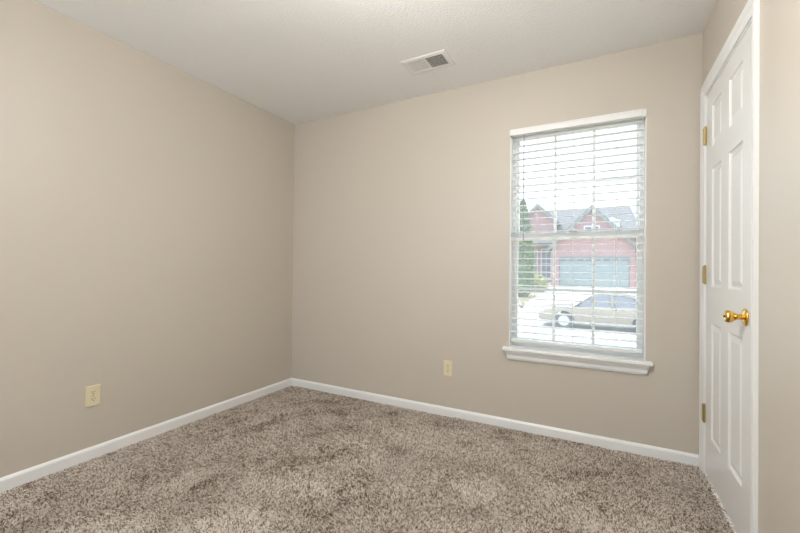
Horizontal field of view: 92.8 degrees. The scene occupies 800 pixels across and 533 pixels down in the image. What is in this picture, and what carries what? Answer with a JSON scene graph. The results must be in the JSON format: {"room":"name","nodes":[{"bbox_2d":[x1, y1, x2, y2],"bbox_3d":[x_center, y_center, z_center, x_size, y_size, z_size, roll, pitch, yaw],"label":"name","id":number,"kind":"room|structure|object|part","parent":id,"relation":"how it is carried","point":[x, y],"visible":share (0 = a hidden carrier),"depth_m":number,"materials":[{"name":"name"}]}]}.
{"room":"empty bedroom","nodes":[
{"label":"empty bedroom","id":0,"kind":"room"},
{"bbox_2d":[0,0,294,477],"bbox_3d":[-2.056,-0.135,1.730,0.140,2.440,4.240,0,0,28],"label":"wall","id":1,"kind":"structure","parent":0,"point":[147,206],"depth_m":2.29,"materials":[{"name":"beige paint"}]},
{"bbox_2d":[85,384,99,406],"bbox_3d":[-1.745,0.734,2.167,0.009,0.115,0.070,0,0,28],"label":"wall outlet","id":2,"kind":"object","parent":1,"relation":"attached to","point":[92,392],"visible":1,"depth_m":2.16,"materials":[{"name":"beige plastic"}]},
{"bbox_2d":[90,389,96,394],"bbox_3d":[-1.743,0.715,2.166,0.004,0.029,0.033,0,0,28],"label":"receptacle","id":3,"kind":"object","parent":2,"relation":"attached to","point":[92,391],"depth_m":2.17,"materials":[{"name":"beige plastic"}]},
{"bbox_2d":[90,396,96,401],"bbox_3d":[-1.743,0.754,2.166,0.004,0.029,0.033,0,0,28],"label":"receptacle","id":4,"kind":"object","parent":2,"relation":"attached to","point":[92,398],"depth_m":2.17,"materials":[{"name":"beige plastic"}]},
{"bbox_2d":[0,378,291,491],"bbox_3d":[-1.967,1.052,1.748,0.013,0.068,4.100,0,0,28],"label":"baseboard","id":5,"kind":"structure","parent":1,"relation":"attached to","point":[33,473],"depth_m":2.30,"materials":[{"name":"white wood"}]},
{"bbox_2d":[5,388,736,532],"bbox_3d":[-0.625,1.169,1.035,3.333,0.150,4.380,0,0,28],"label":"floor","id":6,"kind":"structure","parent":0,"point":[709,481],"depth_m":1.80,"materials":[{"name":"brown carpet"}]},
{"bbox_2d":[0,386,733,532],"bbox_3d":[-0.364,1.094,1.506,3.046,0.012,2.998,0,0,28],"label":"carpet","id":7,"kind":"structure","parent":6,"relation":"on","point":[223,429],"depth_m":1.93,"materials":[{"name":"brown carpet"}]},
{"bbox_2d":[34,0,716,124],"bbox_3d":[-0.600,-1.421,1.053,3.333,0.150,4.380,0,0,28],"label":"ceiling","id":8,"kind":"structure","parent":0,"point":[295,61],"depth_m":2.21,"materials":[{"name":"white paint"}]},
{"bbox_2d":[400,49,454,74],"bbox_3d":[0.181,-1.325,2.485,0.310,0.006,0.188,0,0,28],"label":"ceiling vent","id":9,"kind":"object","parent":8,"relation":"in","point":[439,59],"visible":1,"depth_m":2.48,"materials":[{"name":"white metal"}]},
{"bbox_3d":[0.126,-1.325,2.514,0.115,0.005,0.128,0,0,28],"label":"louver panel","id":10,"kind":"part","parent":9,"relation":"part of","materials":[{"name":"white metal"}]},
{"bbox_3d":[0.238,-1.324,2.455,0.118,0.005,0.128,0,0,28],"label":"louver panel","id":11,"kind":"part","parent":9,"relation":"part of","materials":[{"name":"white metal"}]},
{"bbox_2d":[292,33,702,454],"bbox_3d":[0.380,-0.103,2.917,3.333,2.440,0.140,0,0,28],"label":"wall","id":12,"kind":"structure","parent":0,"point":[401,225],"depth_m":2.76,"materials":[{"name":"beige paint"}]},
{"bbox_2d":[444,360,452,375],"bbox_3d":[0.357,0.756,2.835,0.070,0.115,0.009,0,0,28],"label":"wall outlet","id":13,"kind":"object","parent":12,"relation":"attached to","point":[448,365],"visible":1,"depth_m":2.83,"materials":[{"name":"beige plastic"}]},
{"bbox_2d":[292,378,698,466],"bbox_3d":[0.333,1.082,2.841,3.053,0.068,0.013,0,0,28],"label":"baseboard","id":14,"kind":"structure","parent":12,"relation":"attached to","point":[675,456],"depth_m":2.59,"materials":[{"name":"white wood"}]},
{"bbox_2d":[502,117,652,374],"bbox_3d":[1.130,-0.146,2.490,0.867,1.579,0.183,0,0,28],"label":"window","id":15,"kind":"structure","parent":12,"relation":"in","point":[631,363],"depth_m":2.46,"materials":[{"name":"white"}]},
{"bbox_2d":[518,239,635,343],"bbox_3d":[1.147,0.159,2.523,0.712,0.679,0.012,0,0,28],"label":"window pane","id":16,"kind":"object","parent":15,"relation":"attached to","point":[554,289],"depth_m":2.54,"materials":[{"name":"clear glass"}]},
{"bbox_3d":[1.106,0.566,2.454,0.867,0.023,0.112,0,0,28],"label":"sill","id":17,"kind":"part","parent":15,"relation":"part of","materials":[{"name":"white"}]},
{"bbox_3d":[1.147,0.152,2.523,0.756,0.765,0.028,0,0,28],"label":"sash","id":18,"kind":"part","parent":15,"relation":"part of","materials":[{"name":"white plastic"}]},
{"bbox_2d":[520,130,635,231],"bbox_3d":[1.168,-0.560,2.555,0.708,0.664,0.012,0,0,28],"label":"window pane","id":19,"kind":"object","parent":15,"relation":"attached to","point":[593,182],"depth_m":2.54,"materials":[{"name":"clear glass"}]},
{"bbox_2d":[510,109,646,353],"bbox_3d":[1.115,-0.210,2.459,0.796,1.462,0.089,0,0,28],"label":"window blind","id":20,"kind":"object","parent":15,"relation":"attached to","point":[613,120],"visible":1,"depth_m":2.44,"materials":[{"name":"white plastic"}]},
{"bbox_3d":[0.918,-0.190,2.583,0.002,1.400,0.054,0,0,28],"label":"ladder cord","id":21,"kind":"part","parent":20,"relation":"part of","materials":[{"name":"white fabric"}]},
{"bbox_3d":[1.123,-0.189,2.474,0.002,1.400,0.054,0,0,28],"label":"ladder cord","id":22,"kind":"part","parent":20,"relation":"part of","materials":[{"name":"white fabric"}]},
{"bbox_3d":[1.130,-0.189,2.471,0.456,1.400,0.002,0,0,28],"label":"lift cord","id":23,"kind":"part","parent":20,"relation":"part of","materials":[{"name":"white fabric"}]},
{"bbox_3d":[1.116,0.511,2.470,0.770,0.020,0.048,0,0,28],"label":"rail","id":24,"kind":"part","parent":20,"relation":"part of","materials":[{"name":"white plastic"}]},
{"bbox_3d":[1.341,-0.188,2.359,0.002,1.400,0.054,0,0,28],"label":"ladder cord","id":25,"kind":"part","parent":20,"relation":"part of","materials":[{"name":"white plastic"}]},
{"bbox_3d":[1.168,-0.549,2.555,0.756,0.731,0.028,0,0,28],"label":"sash","id":26,"kind":"part","parent":15,"relation":"part of","materials":[{"name":"white plastic"}]},
{"bbox_2d":[703,0,799,532],"bbox_3d":[0.765,-0.119,0.234,0.140,2.440,4.240,0,0,28],"label":"wall","id":27,"kind":"structure","parent":0,"point":[779,20],"depth_m":1.21,"materials":[{"name":"beige paint"}]},
{"bbox_2d":[699,0,759,532],"bbox_3d":[1.507,0.059,1.730,0.188,2.120,0.857,0,0,28],"label":"door","id":28,"kind":"structure","parent":27,"relation":"in","point":[729,94],"depth_m":1.65,"materials":[{"name":"white wood"}]},
{"bbox_3d":[1.319,0.198,1.499,0.064,0.066,0.066,0,0,28],"label":"knob","id":29,"kind":"part","parent":28,"relation":"part of","materials":[{"name":"gold metal"}]},
{"label":"outside","id":30,"kind":"structure","parent":0,"visible":0},
{"bbox_2d":[518,284,635,307],"bbox_3d":[31.578,2.415,65.048,140.000,1.919,138.800,0,0,28],"label":"lawn","id":31,"kind":"structure","parent":30,"point":[536,294],"depth_m":26.32,"materials":[{"name":"green plant"}]},
{"bbox_2d":[518,290,533,307],"bbox_3d":[6.789,1.791,20.994,1.335,1.118,0.963,1,0,-28],"label":"bush","id":32,"kind":"object","parent":31,"relation":"on","point":[529,290],"visible":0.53,"depth_m":20.91,"materials":[{"name":"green plant"}]},
{"bbox_2d":[518,198,535,296],"bbox_3d":[8.295,-1.205,25.833,1.813,6.858,1.795,0,0,28],"label":"evergreen tree","id":33,"kind":"object","parent":31,"relation":"on","point":[529,252],"visible":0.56,"depth_m":25.32,"materials":[{"name":"green plant"}]},
{"bbox_2d":[531,274,547,291],"bbox_3d":[10.147,1.211,28.884,2.092,1.632,1.484,0,0,28],"label":"shrub","id":34,"kind":"object","parent":31,"relation":"on","point":[537,282],"visible":0.3,"depth_m":28.52,"materials":[{"name":"green plant"}]},
{"bbox_2d":[529,205,636,287],"bbox_3d":[16.796,-2.026,38.291,17.700,8.100,14.820,0,0,28],"label":"brick house","id":35,"kind":"structure","parent":31,"relation":"on","point":[606,250],"depth_m":31.57,"materials":[{"name":"red brick"}]},
{"bbox_3d":[12.944,-0.322,36.917,0.600,2.400,0.040,0,0,28],"label":"pane","id":36,"kind":"part","parent":35,"relation":"part of","materials":[{"name":"glass"}]},
{"bbox_3d":[13.960,-0.267,36.378,0.800,2.700,0.040,0,0,28],"label":"pane","id":37,"kind":"part","parent":35,"relation":"part of","materials":[{"name":"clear glass"}]},
{"bbox_3d":[15.601,-2.839,31.012,1.000,0.800,0.040,0,0,28],"label":"pane","id":38,"kind":"part","parent":35,"relation":"part of","materials":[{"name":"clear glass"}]},
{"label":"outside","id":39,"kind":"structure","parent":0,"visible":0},
{"bbox_2d":[518,315,635,346],"bbox_3d":[5.039,2.602,14.993,140.000,0.330,8.700,0,0,28],"label":"street","id":40,"kind":"structure","parent":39,"point":[520,321],"depth_m":14.12,"materials":[{"name":"grey asphalt"}]},
{"bbox_2d":[538,293,635,329],"bbox_3d":[8.038,1.746,15.282,4.609,1.440,1.800,0,0,28],"label":"car","id":41,"kind":"object","parent":40,"relation":"on","point":[628,299],"visible":0.5,"depth_m":14.68,"materials":[{"name":"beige metal"}]},
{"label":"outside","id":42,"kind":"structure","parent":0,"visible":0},
{"bbox_2d":[518,286,635,315],"bbox_3d":[12.568,2.228,24.278,7.800,1.352,14.650,0,0,28],"label":"driveway","id":43,"kind":"structure","parent":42,"point":[542,295],"depth_m":24.77,"materials":[{"name":"concrete"}]}
]}

